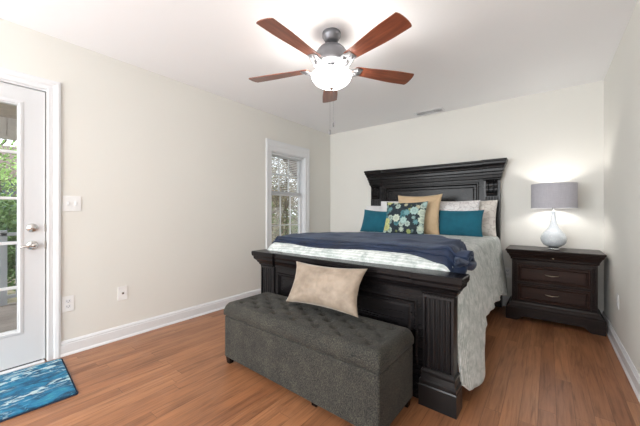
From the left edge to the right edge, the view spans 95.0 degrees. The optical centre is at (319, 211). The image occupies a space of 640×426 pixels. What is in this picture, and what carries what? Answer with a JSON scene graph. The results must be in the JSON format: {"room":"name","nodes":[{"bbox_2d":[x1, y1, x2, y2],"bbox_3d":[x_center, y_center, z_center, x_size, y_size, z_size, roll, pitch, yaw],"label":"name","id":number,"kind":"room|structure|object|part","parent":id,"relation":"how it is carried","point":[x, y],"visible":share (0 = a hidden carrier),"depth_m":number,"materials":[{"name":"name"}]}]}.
{"room":"bedroom","nodes":[
{"label":"bedroom","id":0,"kind":"room"},
{"bbox_2d":[0,18,329,359],"bbox_3d":[-1.964,-0.108,2.531,0.140,2.500,7.080,0,0,38],"label":"wall","id":1,"kind":"structure","parent":0,"point":[168,175],"depth_m":2.85,"materials":[{"name":"paint"}]},
{"bbox_2d":[0,103,16,140],"bbox_3d":[-3.877,-1.158,2.312,2.610,0.400,5.504,0,0,38],"label":"porch roof","id":2,"kind":"structure","parent":1,"relation":"attached to","point":[8,113],"depth_m":3.84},
{"bbox_2d":[0,82,45,371],"bbox_3d":[-2.377,0.108,1.884,0.112,2.047,0.912,0,0,38],"label":"door","id":3,"kind":"structure","parent":1,"relation":"in","point":[23,345],"depth_m":2.18,"materials":[{"name":"white paint"}]},
{"bbox_3d":[-2.126,0.250,2.171,0.066,0.068,0.068,0,0,38],"label":"handle","id":4,"kind":"part","parent":3,"relation":"part of","materials":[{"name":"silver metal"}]},
{"bbox_3d":[-2.107,0.187,2.248,0.006,0.190,0.007,0,0,38],"label":"latch plate","id":5,"kind":"part","parent":3,"relation":"part of","materials":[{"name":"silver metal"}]},
{"bbox_2d":[0,67,60,360],"bbox_3d":[-2.426,0.065,1.920,0.160,2.154,1.085,0,0,38],"label":"door frame","id":6,"kind":"structure","parent":1,"relation":"attached to","point":[53,88],"depth_m":2.27,"materials":[{"name":"white paint"}]},
{"bbox_2d":[62,295,73,312],"bbox_3d":[-2.015,0.735,2.345,0.008,0.125,0.076,0,0,38],"label":"wall outlet","id":7,"kind":"object","parent":1,"relation":"attached to","point":[67,301],"visible":1,"depth_m":2.34,"materials":[{"name":"white plastic"}]},
{"bbox_2d":[62,196,80,210],"bbox_3d":[-1.997,-0.066,2.363,0.014,0.122,0.118,0,0,38],"label":"light switch","id":8,"kind":"object","parent":1,"relation":"attached to","point":[69,203],"visible":1,"depth_m":2.36,"materials":[{"name":"white plastic"}]},
{"bbox_2d":[118,286,126,300],"bbox_3d":[-1.777,0.735,2.644,0.016,0.122,0.076,0,0,38],"label":"wall jack","id":9,"kind":"object","parent":1,"relation":"attached to","point":[122,291],"visible":1,"depth_m":2.64,"materials":[{"name":"white plastic"}]},
{"bbox_2d":[61,288,260,356],"bbox_3d":[-0.925,1.083,3.733,0.022,0.118,3.626,0,0,38],"label":"baseboard","id":10,"kind":"structure","parent":1,"relation":"attached to","point":[82,343],"depth_m":2.77,"materials":[{"name":"white paint"}]},
{"bbox_2d":[266,138,309,248],"bbox_3d":[-0.496,-0.091,4.379,0.185,1.817,0.940,0,0,38],"label":"window","id":11,"kind":"structure","parent":1,"relation":"in","point":[292,212],"depth_m":4.44,"materials":[{"name":"white paint"}]},
{"bbox_3d":[-0.548,-0.549,4.420,0.004,0.503,0.620,0,0,38],"label":"pane","id":12,"kind":"part","parent":11,"relation":"part of","materials":[{"name":"clear glass"}]},
{"bbox_3d":[-0.546,-0.539,4.418,0.030,0.593,0.696,0,0,38],"label":"sash","id":13,"kind":"part","parent":11,"relation":"part of","materials":[{"name":"white paint"}]},
{"bbox_3d":[-0.518,0.206,4.396,0.030,1.008,0.696,0,0,38],"label":"sash","id":14,"kind":"part","parent":11,"relation":"part of","materials":[{"name":"white paint"}]},
{"bbox_3d":[-0.520,0.199,4.398,0.004,0.883,0.620,0,0,38],"label":"pane","id":15,"kind":"part","parent":11,"relation":"part of","materials":[{"name":"clear glass"}]},
{"bbox_2d":[272,152,302,196],"bbox_3d":[-0.494,-0.536,4.378,0.036,0.600,0.676,0,0,38],"label":"window blind","id":16,"kind":"object","parent":11,"relation":"attached to","point":[275,154],"visible":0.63,"depth_m":4.38,"materials":[{"name":"white paint"}]},
{"bbox_3d":[-0.494,-0.245,4.378,0.028,0.018,0.670,0,0,38],"label":"rail","id":17,"kind":"part","parent":16,"relation":"part of","materials":[{"name":"white paint"}]},
{"bbox_3d":[-0.336,-0.526,4.581,0.002,0.560,0.002,0,0,38],"label":"lift cord","id":18,"kind":"part","parent":16,"relation":"part of","materials":[{"name":"white paint"}]},
{"bbox_2d":[0,0,636,134],"bbox_3d":[-0.533,-1.418,1.417,3.766,0.120,7.080,0,0,38],"label":"ceiling","id":19,"kind":"structure","parent":0,"point":[460,54],"depth_m":2.38,"materials":[{"name":"paint"}]},
{"bbox_2d":[249,12,413,134],"bbox_3d":[0.056,-0.971,2.186,1.366,0.775,1.310,0,0,38],"label":"ceiling fan","id":20,"kind":"object","parent":19,"relation":"hanging from","point":[331,74],"visible":1,"depth_m":2.11,"materials":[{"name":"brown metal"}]},
{"bbox_3d":[-0.326,-1.096,2.368,0.514,0.006,0.144,0,11,19],"label":"blade","id":21,"kind":"part","parent":20,"relation":"part of","materials":[{"name":"brown wood"}]},
{"bbox_3d":[-0.174,-1.096,1.877,0.144,0.006,0.514,14,8,36],"label":"blade","id":22,"kind":"part","parent":20,"relation":"part of","materials":[{"name":"brown wood"}]},
{"bbox_3d":[-0.051,-1.071,2.279,0.194,0.046,0.108,0,11,19],"label":"blade arm","id":23,"kind":"part","parent":20,"relation":"part of","materials":[{"name":"metal"}]},
{"bbox_3d":[-0.005,-1.071,2.112,0.108,0.046,0.194,14,8,36],"label":"blade arm","id":24,"kind":"part","parent":20,"relation":"part of","materials":[{"name":"metal"}]},
{"bbox_3d":[0.093,-1.096,2.664,0.144,0.006,0.514,-11,0,1],"label":"blade","id":25,"kind":"part","parent":20,"relation":"part of","materials":[{"name":"brown wood"}]},
{"bbox_3d":[0.087,-0.991,2.227,0.304,0.095,0.304,0,0,38],"label":"lamp shade","id":26,"kind":"part","parent":20,"relation":"part of","materials":[{"name":"white glass"}]},
{"bbox_3d":[0.169,-1.071,2.103,0.108,0.046,0.194,13,-8,-34],"label":"blade arm","id":27,"kind":"part","parent":20,"relation":"part of","materials":[{"name":"metal"}]},
{"bbox_3d":[0.230,-1.071,2.266,0.194,0.046,0.108,0,-11,-17],"label":"blade arm","id":28,"kind":"part","parent":20,"relation":"part of","materials":[{"name":"metal"}]},
{"bbox_3d":[0.339,-1.096,1.870,0.144,0.006,0.514,13,-8,-34],"label":"blade","id":29,"kind":"part","parent":20,"relation":"part of","materials":[{"name":"brown wood"}]},
{"bbox_3d":[0.505,-1.096,2.356,0.514,0.006,0.144,0,-11,-17],"label":"blade","id":30,"kind":"part","parent":20,"relation":"part of","materials":[{"name":"brown wood"}]},
{"bbox_2d":[414,107,444,115],"bbox_3d":[1.480,-1.352,3.975,0.380,0.010,0.150,0,0,38],"label":"ceiling vent","id":31,"kind":"object","parent":19,"relation":"in","point":[440,109],"visible":1,"depth_m":3.95,"materials":[{"name":"white metal"}]},
{"bbox_2d":[0,306,639,425],"bbox_3d":[-0.533,1.202,1.417,3.766,0.120,7.080,0,0,38],"label":"floor","id":32,"kind":"structure","parent":0,"point":[538,372],"depth_m":1.92,"materials":[{"name":"brown wood"}]},
{"bbox_2d":[0,358,44,374],"bbox_3d":[-2.426,1.136,1.919,0.162,0.012,0.903,0,0,38],"label":"threshold","id":33,"kind":"object","parent":32,"relation":"on","point":[42,360],"visible":0.45,"depth_m":2.14,"materials":[{"name":"white paint"}]},
{"bbox_2d":[0,359,77,422],"bbox_3d":[-2.058,1.135,1.717,0.660,0.014,0.910,0,0,42],"label":"door mat","id":34,"kind":"object","parent":32,"relation":"on","point":[22,391],"visible":1,"depth_m":1.87,"materials":[{"name":"blue fabric"}]},
{"bbox_2d":[224,292,413,425],"bbox_3d":[-0.086,0.913,1.978,1.304,0.458,0.434,0,0,39],"label":"storage bench","id":35,"kind":"object","parent":32,"relation":"on","point":[359,370],"visible":0.97,"depth_m":1.68,"materials":[{"name":"grey fabric"}]},
{"bbox_3d":[-0.680,1.115,2.225,0.048,0.055,0.048,0,0,39],"label":"leg","id":36,"kind":"part","parent":35,"relation":"part of","materials":[{"name":"black wood"}]},
{"bbox_3d":[-0.086,0.731,1.978,1.304,0.094,0.434,0,0,39],"label":"bench lid","id":37,"kind":"part","parent":35,"relation":"part of","materials":[{"name":"grey fabric"}]},
{"bbox_2d":[286,261,366,316],"bbox_3d":[0.025,0.506,1.995,0.610,0.291,0.185,0,0,34],"label":"throw pillow","id":38,"kind":"object","parent":35,"relation":"on","point":[337,289],"visible":1,"depth_m":1.91,"materials":[{"name":"beige fabric"}]},
{"bbox_2d":[251,158,507,419],"bbox_3d":[0.765,0.255,3.117,1.918,1.774,2.529,0,0,38],"label":"bed","id":39,"kind":"object","parent":32,"relation":"on","point":[422,301],"visible":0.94,"depth_m":1.92,"materials":[{"name":"black wood"}]},
{"bbox_3d":[-0.448,0.815,2.670,0.212,0.655,0.125,0,0,39],"label":"footboard post","id":40,"kind":"part","parent":39,"relation":"part of","materials":[{"name":"black wood"}]},
{"bbox_3d":[0.124,0.761,2.192,1.320,0.562,0.060,0,0,39],"label":"footboard panel","id":41,"kind":"part","parent":39,"relation":"part of","materials":[{"name":"black wood"}]},
{"bbox_3d":[0.114,0.423,2.179,1.786,0.132,0.163,0,0,39],"label":"footboard crown","id":42,"kind":"part","parent":39,"relation":"part of","materials":[{"name":"black wood"}]},
{"bbox_3d":[0.878,0.377,4.553,0.212,1.530,0.082,0,0,38],"label":"headboard post","id":43,"kind":"part","parent":39,"relation":"part of","materials":[{"name":"black wood"}]},
{"bbox_3d":[1.498,0.202,4.081,1.388,1.180,0.051,0,0,38],"label":"headboard panel","id":44,"kind":"part","parent":39,"relation":"part of","materials":[{"name":"black wood"}]},
{"bbox_3d":[1.474,-0.507,4.049,1.888,0.250,0.145,0,0,38],"label":"headboard crown","id":45,"kind":"part","parent":39,"relation":"part of","materials":[{"name":"black wood"}]},
{"bbox_3d":[0.707,0.815,1.725,0.212,0.655,0.125,0,0,39],"label":"footboard post","id":46,"kind":"part","parent":39,"relation":"part of","materials":[{"name":"black wood"}]},
{"bbox_3d":[2.109,0.377,3.595,0.212,1.530,0.082,0,0,38],"label":"headboard post","id":47,"kind":"part","parent":39,"relation":"part of","materials":[{"name":"black wood"}]},
{"bbox_3d":[0.823,0.544,3.131,1.530,0.455,2.170,0,0,38],"label":"mattress","id":48,"kind":"object","parent":39,"relation":"on","visible":0},
{"bbox_2d":[267,232,507,390],"bbox_3d":[0.837,0.674,3.087,1.832,0.813,2.219,0,0,38],"label":"coverlet","id":49,"kind":"object","parent":48,"relation":"on","point":[487,282],"visible":0.4,"depth_m":2.07,"materials":[{"name":"white fabric"}]},
{"bbox_2d":[360,209,386,231],"bbox_3d":[0.780,0.139,4.069,0.479,0.348,0.162,0,0,42],"label":"throw pillow","id":50,"kind":"object","parent":49,"relation":"on","point":[373,221],"visible":0.85,"depth_m":4.03,"materials":[{"name":"teal fabric"}]},
{"bbox_2d":[366,206,380,210],"bbox_3d":[0.949,0.109,4.294,0.667,0.409,0.198,0,0,42],"label":"pillow sham","id":51,"kind":"object","parent":49,"relation":"on","point":[372,208],"visible":0.06,"depth_m":4.40,"materials":[{"name":"white fabric"}]},
{"bbox_2d":[272,232,476,273],"bbox_3d":[0.529,0.313,2.694,1.820,0.234,1.164,0,0,42],"label":"throw blanket","id":52,"kind":"object","parent":49,"relation":"on","point":[449,252],"visible":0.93,"depth_m":2.24,"materials":[{"name":"blue fabric"}]},
{"bbox_2d":[381,201,397,211],"bbox_3d":[1.111,0.059,4.015,0.660,0.424,0.187,0,0,38],"label":"pillow sham","id":53,"kind":"object","parent":49,"relation":"on","point":[383,203],"visible":0.08,"depth_m":4.18,"materials":[{"name":"white fabric"}]},
{"bbox_2d":[383,201,427,233],"bbox_3d":[1.039,0.089,3.613,0.543,0.431,0.193,0,0,41],"label":"throw pillow","id":54,"kind":"object","parent":49,"relation":"on","point":[405,218],"visible":0.92,"depth_m":3.54,"materials":[{"name":"multicoloured fabric"}]},
{"bbox_2d":[398,194,441,234],"bbox_3d":[1.230,0.039,3.695,0.570,0.517,0.196,0,0,38],"label":"throw pillow","id":55,"kind":"object","parent":49,"relation":"on","point":[431,222],"visible":0.46,"depth_m":3.55,"materials":[{"name":"beige fabric"}]},
{"bbox_2d":[439,200,479,210],"bbox_3d":[1.597,0.074,3.637,0.686,0.424,0.202,0,0,41],"label":"pillow sham","id":56,"kind":"object","parent":49,"relation":"on","point":[456,205],"visible":0.23,"depth_m":3.54,"materials":[{"name":"white fabric"}]},
{"bbox_2d":[439,210,483,236],"bbox_3d":[1.634,0.139,3.432,0.501,0.321,0.157,0,0,36],"label":"throw pillow","id":57,"kind":"object","parent":49,"relation":"on","point":[458,223],"visible":0.92,"depth_m":3.37,"materials":[{"name":"teal fabric"}]},
{"bbox_2d":[441,200,497,236],"bbox_3d":[1.809,0.074,3.625,0.664,0.428,0.187,0,0,41],"label":"pillow sham","id":58,"kind":"object","parent":49,"relation":"on","point":[489,207],"visible":0.34,"depth_m":3.44,"materials":[{"name":"white fabric"}]},
{"bbox_2d":[505,245,606,336],"bbox_3d":[2.443,0.768,3.092,0.787,0.747,0.441,0,0,38],"label":"nightstand","id":59,"kind":"object","parent":32,"relation":"on","point":[561,285],"visible":1,"depth_m":2.92,"materials":[{"name":"brown wood"}]},
{"bbox_3d":[2.342,0.532,2.962,0.590,0.036,0.011,0,0,38],"label":"frieze drawer","id":60,"kind":"part","parent":59,"relation":"part of","materials":[{"name":"brown wood"}]},
{"bbox_3d":[2.344,0.747,2.964,0.584,0.012,0.014,0,0,38],"label":"drawer rail","id":61,"kind":"part","parent":59,"relation":"part of","materials":[{"name":"brown wood"}]},
{"bbox_2d":[531,182,577,249],"bbox_3d":[2.465,0.051,3.095,0.389,0.688,0.389,0,0,38],"label":"table lamp","id":62,"kind":"object","parent":59,"relation":"on","point":[557,194],"visible":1,"depth_m":2.99,"materials":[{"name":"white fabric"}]},
{"bbox_3d":[2.465,-0.166,3.095,0.386,0.255,0.386,0,0,38],"label":"lamp shade","id":63,"kind":"part","parent":62,"relation":"part of","materials":[{"name":"grey fabric"}]},
{"bbox_3d":[2.465,-0.290,3.095,0.389,0.006,0.389,0,0,38],"label":"shade trim","id":64,"kind":"part","parent":62,"relation":"part of","materials":[{"name":"grey fabric"}]},
{"bbox_3d":[2.465,-0.041,3.095,0.389,0.006,0.389,0,0,38],"label":"shade trim","id":65,"kind":"part","parent":62,"relation":"part of","materials":[{"name":"grey fabric"}]},
{"bbox_3d":[2.339,0.647,2.958,0.576,0.176,0.020,0,0,38],"label":"drawer","id":66,"kind":"part","parent":59,"relation":"part of","materials":[{"name":"brown wood"}]},
{"bbox_3d":[2.339,0.847,2.958,0.576,0.176,0.020,0,0,38],"label":"drawer","id":67,"kind":"part","parent":59,"relation":"part of","materials":[{"name":"brown wood"}]},
{"bbox_2d":[330,80,603,310],"bbox_3d":[1.598,-0.108,4.155,3.486,2.500,0.140,0,0,38],"label":"wall","id":68,"kind":"structure","parent":0,"point":[553,136],"depth_m":3.49,"materials":[{"name":"paint"}]},
{"bbox_2d":[505,267,510,277],"bbox_3d":[2.265,0.732,3.543,0.076,0.120,0.008,0,0,38],"label":"wall outlet","id":69,"kind":"object","parent":68,"relation":"attached to","point":[507,269],"visible":0.77,"depth_m":3.54,"materials":[{"name":"white plastic"}]},
{"bbox_2d":[503,296,602,312],"bbox_3d":[1.549,1.083,4.091,3.486,0.118,0.022,0,0,38],"label":"baseboard","id":70,"kind":"structure","parent":68,"relation":"attached to","point":[505,298],"depth_m":3.55,"materials":[{"name":"white paint"}]},
{"bbox_2d":[604,0,639,374],"bbox_3d":[0.898,-0.108,0.304,0.140,2.500,7.080,0,0,38],"label":"wall","id":71,"kind":"structure","parent":0,"point":[622,78],"depth_m":2.20,"materials":[{"name":"paint"}]},
{"bbox_2d":[617,293,618,309],"bbox_3d":[2.436,0.732,2.401,0.008,0.120,0.076,0,0,38],"label":"wall outlet","id":72,"kind":"object","parent":71,"relation":"attached to","point":[617,293],"visible":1,"depth_m":2.38,"materials":[{"name":"white plastic"}]},
{"bbox_2d":[602,311,639,402],"bbox_3d":[0.834,1.083,0.353,0.022,0.118,6.800,0,0,38],"label":"baseboard","id":73,"kind":"structure","parent":71,"relation":"attached to","point":[632,374],"depth_m":2.14,"materials":[{"name":"white paint"}]},
{"label":"outside","id":74,"kind":"structure","parent":0,"visible":0},
{"bbox_2d":[7,218,275,302],"bbox_3d":[-17.407,1.792,31.532,59.860,0.200,100.000,0,0,38],"label":"ground","id":75,"kind":"structure","parent":74,"point":[10,300],"depth_m":6.15,"materials":[{"name":"green plant"}]},
{"bbox_2d":[0,177,16,285],"bbox_3d":[-5.242,0.565,4.435,2.186,2.281,2.416,0,0,38],"label":"leafy shrub","id":76,"kind":"object","parent":75,"relation":"on","point":[5,221],"visible":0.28,"depth_m":4.55,"materials":[{"name":"green plant"}]},
{"bbox_2d":[0,139,16,223],"bbox_3d":[-6.770,-1.353,5.910,4.712,6.092,5.113,0,0,-25],"label":"leafy tree","id":77,"kind":"object","parent":75,"relation":"on","point":[13,181],"visible":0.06,"depth_m":5.98,"materials":[{"name":"green plant"}]},
{"bbox_2d":[0,145,16,229],"bbox_3d":[-13.750,-0.508,10.881,4.800,4.400,6.900,0,0,38],"label":"house","id":78,"kind":"structure","parent":75,"relation":"on","point":[2,146],"depth_m":11.04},
{"bbox_2d":[1,139,16,195],"bbox_3d":[-9.422,-2.008,7.088,5.684,7.403,5.050,0,0,-12],"label":"leafy tree","id":79,"kind":"object","parent":75,"relation":"on","point":[3,139],"visible":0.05,"depth_m":8.27,"materials":[{"name":"green plant"}]},
{"bbox_2d":[3,187,16,297],"bbox_3d":[-4.983,0.602,5.306,2.244,2.184,2.455,0,0,9],"label":"leafy shrub","id":80,"kind":"object","parent":75,"relation":"on","point":[15,201],"visible":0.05,"depth_m":4.66,"materials":[{"name":"green plant"}]},
{"bbox_2d":[272,167,275,220],"bbox_3d":[-2.078,-1.444,10.970,3.766,6.276,3.825,0,0,-44],"label":"bare tree","id":81,"kind":"object","parent":75,"relation":"on","point":[272,167],"visible":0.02,"depth_m":11.18,"materials":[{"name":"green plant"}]},
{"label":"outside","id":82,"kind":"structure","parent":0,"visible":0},
{"bbox_2d":[0,302,16,332],"bbox_3d":[-3.772,1.234,2.228,2.377,0.095,5.500,0,0,38],"label":"porch deck","id":83,"kind":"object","parent":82,"point":[8,313],"depth_m":3.29,"materials":[{"name":"beige wood"}]},
{"bbox_2d":[0,230,16,305],"bbox_3d":[-4.650,0.712,2.906,0.060,0.950,5.308,0,0,38],"label":"porch railing","id":84,"kind":"object","parent":83,"relation":"on","point":[3,233],"visible":0.27,"depth_m":3.71,"materials":[{"name":"grey metal"}]},
{"bbox_3d":[-4.015,0.712,3.722,0.060,0.950,0.060,0,0,38],"label":"post","id":85,"kind":"part","parent":84,"relation":"part of","materials":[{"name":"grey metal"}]}
]}

